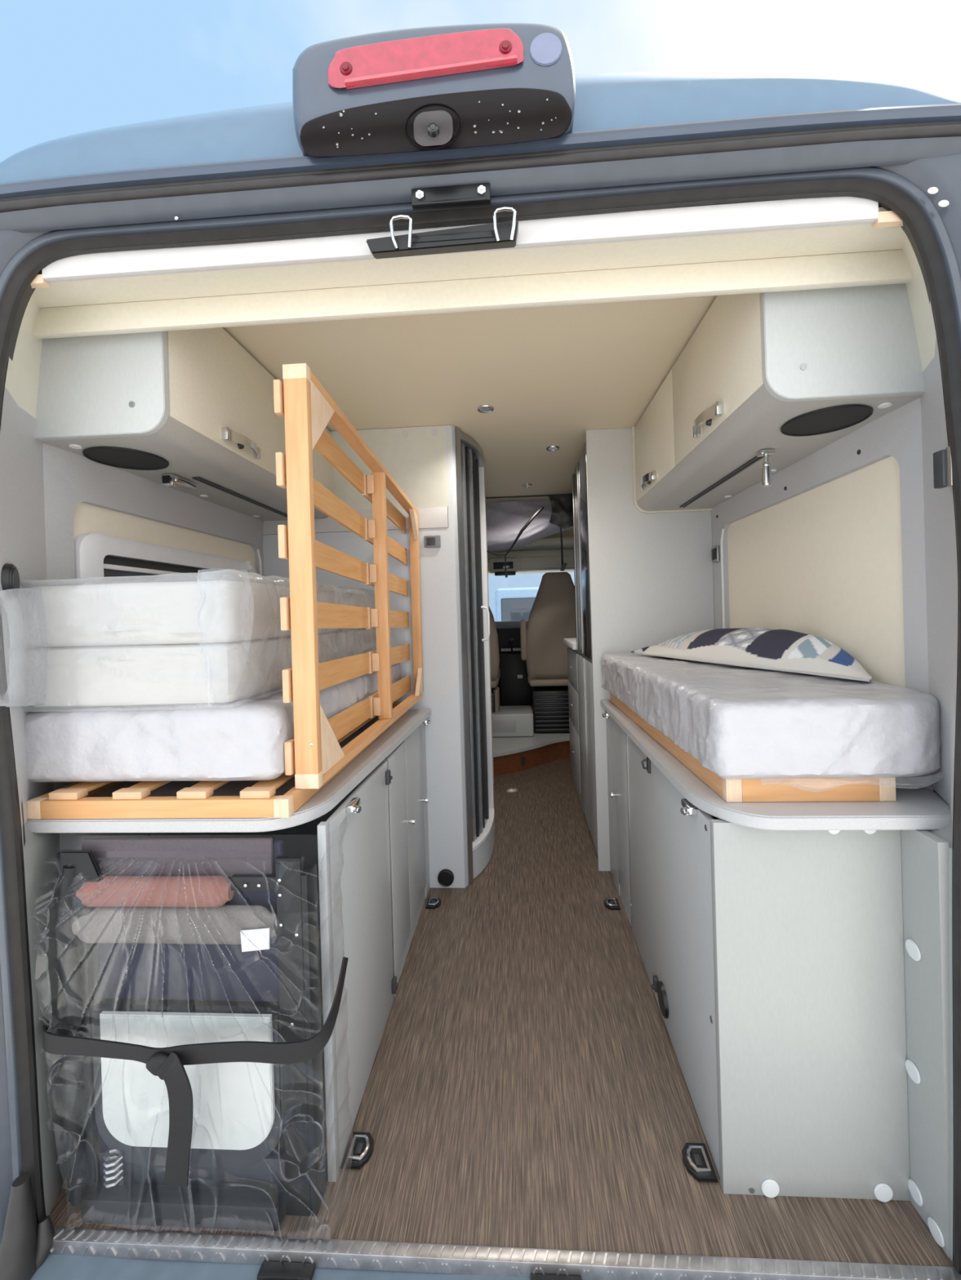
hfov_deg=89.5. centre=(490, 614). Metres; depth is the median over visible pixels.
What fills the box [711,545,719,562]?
light switch
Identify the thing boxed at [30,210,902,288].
trim
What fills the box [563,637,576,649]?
countertop
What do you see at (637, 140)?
van
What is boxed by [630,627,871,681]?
pillow
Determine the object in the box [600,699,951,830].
countertop
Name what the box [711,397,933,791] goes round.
wall
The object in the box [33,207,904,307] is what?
trim
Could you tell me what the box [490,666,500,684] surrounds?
cushion
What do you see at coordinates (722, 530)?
trim
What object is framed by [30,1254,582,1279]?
bumper cover
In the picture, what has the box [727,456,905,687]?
wall
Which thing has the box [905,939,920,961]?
trim
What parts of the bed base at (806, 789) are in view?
rail, rail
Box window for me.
[74,533,256,585]
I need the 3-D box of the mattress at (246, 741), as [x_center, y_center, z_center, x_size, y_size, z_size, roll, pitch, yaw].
[-0.675,0.259,1.483,0.585,0.166,1.045,-2,0,3]
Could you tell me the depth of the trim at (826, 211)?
0.84 m
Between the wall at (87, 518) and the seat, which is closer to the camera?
the wall at (87, 518)
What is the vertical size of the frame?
0.702 m
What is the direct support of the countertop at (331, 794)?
on the base cabinet at (383, 876)
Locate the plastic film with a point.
(345, 1102)
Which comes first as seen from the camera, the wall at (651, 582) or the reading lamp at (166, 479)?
the reading lamp at (166, 479)
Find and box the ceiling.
[222,295,716,502]
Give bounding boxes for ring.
[341,1132,373,1169]
[425,897,440,908]
[603,897,620,910]
[681,1142,718,1182]
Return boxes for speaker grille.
[82,446,168,470]
[780,404,873,436]
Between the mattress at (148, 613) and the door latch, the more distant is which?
the mattress at (148, 613)
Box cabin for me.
[262,425,494,888]
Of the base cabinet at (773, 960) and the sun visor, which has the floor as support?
the base cabinet at (773, 960)
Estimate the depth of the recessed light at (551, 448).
2.29 m
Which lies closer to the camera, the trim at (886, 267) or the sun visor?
the trim at (886, 267)
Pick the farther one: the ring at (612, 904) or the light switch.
the light switch
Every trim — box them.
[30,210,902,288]
[32,248,912,339]
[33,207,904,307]
[41,195,878,282]
[257,549,262,575]
[485,493,572,498]
[487,537,573,575]
[720,528,724,628]
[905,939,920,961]
[905,1059,920,1084]
[908,1178,922,1206]
[927,1217,944,1247]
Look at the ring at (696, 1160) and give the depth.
0.97 m
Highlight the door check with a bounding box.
[933,446,952,488]
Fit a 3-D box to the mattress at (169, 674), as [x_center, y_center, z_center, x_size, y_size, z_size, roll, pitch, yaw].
[-0.711,0.122,1.484,0.436,0.125,1.010,-2,0,3]
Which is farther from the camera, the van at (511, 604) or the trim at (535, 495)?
the van at (511, 604)
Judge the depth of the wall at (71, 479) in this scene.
1.26 m
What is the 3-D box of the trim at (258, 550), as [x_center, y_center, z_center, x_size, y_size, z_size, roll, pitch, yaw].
[-0.941,0.046,1.989,0.009,0.631,0.021,-2,0,13]
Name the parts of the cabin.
panel, post, post, post, rail, post, post, post, door handle, post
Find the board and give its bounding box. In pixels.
[99,1011,275,1150]
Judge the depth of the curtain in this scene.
3.24 m
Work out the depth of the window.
1.34 m
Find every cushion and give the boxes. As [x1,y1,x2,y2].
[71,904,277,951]
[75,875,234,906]
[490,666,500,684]
[527,674,567,684]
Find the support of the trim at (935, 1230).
attached to the wall at (925, 855)
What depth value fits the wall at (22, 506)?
0.97 m
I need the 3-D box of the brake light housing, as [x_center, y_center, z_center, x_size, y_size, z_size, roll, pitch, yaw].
[-0.093,-0.840,0.812,0.459,0.208,0.159,-2,0,3]
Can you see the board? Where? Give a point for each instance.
(233, 1109)
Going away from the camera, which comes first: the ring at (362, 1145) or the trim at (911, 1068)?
the trim at (911, 1068)
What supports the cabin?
on the floor
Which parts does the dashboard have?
gear lever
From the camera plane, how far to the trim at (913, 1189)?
0.89 m
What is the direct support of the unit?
on the floor
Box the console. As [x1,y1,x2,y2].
[488,557,517,575]
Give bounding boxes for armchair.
[488,606,500,712]
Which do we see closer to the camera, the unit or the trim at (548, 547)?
the unit
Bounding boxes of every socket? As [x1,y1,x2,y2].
[423,535,440,547]
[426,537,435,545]
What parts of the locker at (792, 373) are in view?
handle, door, panel, handle, door, panel, panel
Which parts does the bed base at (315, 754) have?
rail, rail, rail, cross rail, rail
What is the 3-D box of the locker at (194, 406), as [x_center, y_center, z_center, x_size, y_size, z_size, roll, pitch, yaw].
[-0.810,-0.571,1.594,0.339,0.367,1.098,-2,0,3]
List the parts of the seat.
armrest, backrest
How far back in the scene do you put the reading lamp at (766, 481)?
1.28 m
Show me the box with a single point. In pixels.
(509, 721)
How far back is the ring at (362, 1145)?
1.01 m
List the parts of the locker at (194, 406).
panel, panel, door, handle, door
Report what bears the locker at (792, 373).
attached to the wall at (897, 433)
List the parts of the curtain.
cord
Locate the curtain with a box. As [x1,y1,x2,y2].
[485,494,573,577]
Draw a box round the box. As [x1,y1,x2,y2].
[492,705,533,737]
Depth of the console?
4.17 m
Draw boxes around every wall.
[0,386,66,1216]
[4,293,43,418]
[42,442,263,790]
[59,832,159,1004]
[73,502,254,566]
[492,527,573,551]
[585,427,719,871]
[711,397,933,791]
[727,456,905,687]
[899,232,936,371]
[900,830,953,1257]
[909,333,957,1262]
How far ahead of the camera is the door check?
0.82 m
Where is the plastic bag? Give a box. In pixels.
[0,568,376,711]
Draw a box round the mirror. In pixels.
[494,571,515,575]
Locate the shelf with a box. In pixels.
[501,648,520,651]
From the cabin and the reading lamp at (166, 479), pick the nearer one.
the reading lamp at (166, 479)
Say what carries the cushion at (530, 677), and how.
on the seat
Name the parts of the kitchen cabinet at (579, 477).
door trim, black door, door, door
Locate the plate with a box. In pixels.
[411,182,490,212]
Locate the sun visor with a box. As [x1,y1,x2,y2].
[520,555,573,568]
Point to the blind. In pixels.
(114, 563)
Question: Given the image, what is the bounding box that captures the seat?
[520,572,576,733]
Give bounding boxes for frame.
[53,837,326,1231]
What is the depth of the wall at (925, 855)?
0.85 m
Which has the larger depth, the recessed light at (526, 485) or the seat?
the seat
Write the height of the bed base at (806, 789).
0.046 m
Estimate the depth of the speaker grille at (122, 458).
1.19 m
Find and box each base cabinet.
[97,717,431,1182]
[602,711,910,1202]
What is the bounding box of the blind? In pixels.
[103,555,213,573]
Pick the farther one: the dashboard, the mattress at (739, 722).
the dashboard
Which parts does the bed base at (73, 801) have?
rail, rail, rail, rail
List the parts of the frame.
rail, corner plate, panel, panel, rail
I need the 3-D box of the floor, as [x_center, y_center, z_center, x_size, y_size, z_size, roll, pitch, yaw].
[0.146,1.123,2.829,1.950,0.030,3.962,-2,0,3]
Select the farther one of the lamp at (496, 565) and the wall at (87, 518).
the lamp at (496, 565)
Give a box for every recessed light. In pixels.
[477,404,493,413]
[522,483,532,487]
[546,445,559,451]
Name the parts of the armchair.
backrest, armrest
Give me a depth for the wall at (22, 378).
1.00 m
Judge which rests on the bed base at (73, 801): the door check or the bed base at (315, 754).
the bed base at (315, 754)
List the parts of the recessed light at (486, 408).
lamp glass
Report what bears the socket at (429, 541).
attached to the cabin
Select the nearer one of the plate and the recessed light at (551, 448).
the plate
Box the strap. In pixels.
[42,956,348,1187]
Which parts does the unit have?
drawer, drawer, drawer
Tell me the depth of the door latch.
0.83 m
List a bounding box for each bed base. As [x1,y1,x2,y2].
[26,700,407,819]
[273,363,423,788]
[609,693,895,802]
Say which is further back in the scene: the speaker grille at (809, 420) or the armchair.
the armchair
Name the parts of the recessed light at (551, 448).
lamp glass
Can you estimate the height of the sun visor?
0.095 m
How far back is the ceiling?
1.54 m
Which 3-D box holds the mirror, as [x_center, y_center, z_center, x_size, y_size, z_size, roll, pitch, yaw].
[0.123,-0.354,4.157,0.180,0.033,0.022,-2,0,3]
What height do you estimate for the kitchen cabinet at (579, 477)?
1.893 m
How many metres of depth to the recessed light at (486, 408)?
1.82 m
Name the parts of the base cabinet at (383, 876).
panel, door, panel, door, knob, door, knob, panel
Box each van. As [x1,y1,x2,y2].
[0,70,960,1279]
[494,586,538,621]
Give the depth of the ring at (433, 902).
1.87 m
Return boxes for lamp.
[160,473,195,488]
[493,561,512,568]
[756,448,775,486]
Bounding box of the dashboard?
[494,620,531,706]
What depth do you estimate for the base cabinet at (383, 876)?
1.24 m
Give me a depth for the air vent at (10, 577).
0.93 m
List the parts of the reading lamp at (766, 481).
stem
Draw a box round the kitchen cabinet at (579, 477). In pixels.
[571,442,720,854]
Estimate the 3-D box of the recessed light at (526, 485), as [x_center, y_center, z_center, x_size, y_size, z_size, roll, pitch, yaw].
[0.223,-0.787,2.947,0.064,0.010,0.064,-2,0,3]
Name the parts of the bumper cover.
catch plate, catch plate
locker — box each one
[34,327,333,520]
[631,283,925,513]
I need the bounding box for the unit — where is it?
[563,637,583,812]
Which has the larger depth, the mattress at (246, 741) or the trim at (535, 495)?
the trim at (535, 495)
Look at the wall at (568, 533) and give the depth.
4.18 m
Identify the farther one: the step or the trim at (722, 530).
the step
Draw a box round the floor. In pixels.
[49,758,953,1266]
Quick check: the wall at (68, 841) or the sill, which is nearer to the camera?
the sill
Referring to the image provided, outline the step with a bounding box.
[493,732,569,776]
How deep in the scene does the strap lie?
0.86 m
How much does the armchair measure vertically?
1.262 m
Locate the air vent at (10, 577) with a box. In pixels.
[0,563,19,596]
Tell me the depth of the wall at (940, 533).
0.91 m
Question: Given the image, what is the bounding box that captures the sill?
[48,1226,960,1279]
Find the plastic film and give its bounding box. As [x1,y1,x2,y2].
[33,826,353,1243]
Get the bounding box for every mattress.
[24,662,400,782]
[26,580,374,647]
[27,628,372,707]
[600,652,943,791]
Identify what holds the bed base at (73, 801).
on the countertop at (331, 794)
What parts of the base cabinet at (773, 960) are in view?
panel, knob, door, door, panel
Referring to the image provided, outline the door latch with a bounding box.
[366,205,518,258]
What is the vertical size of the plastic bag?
0.283 m
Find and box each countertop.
[26,708,431,833]
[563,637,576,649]
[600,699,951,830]
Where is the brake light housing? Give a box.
[292,22,575,156]
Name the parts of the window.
pane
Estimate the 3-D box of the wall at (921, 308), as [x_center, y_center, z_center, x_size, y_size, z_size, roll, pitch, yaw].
[0.793,-0.585,0.906,0.056,0.219,0.293,-2,0,43]

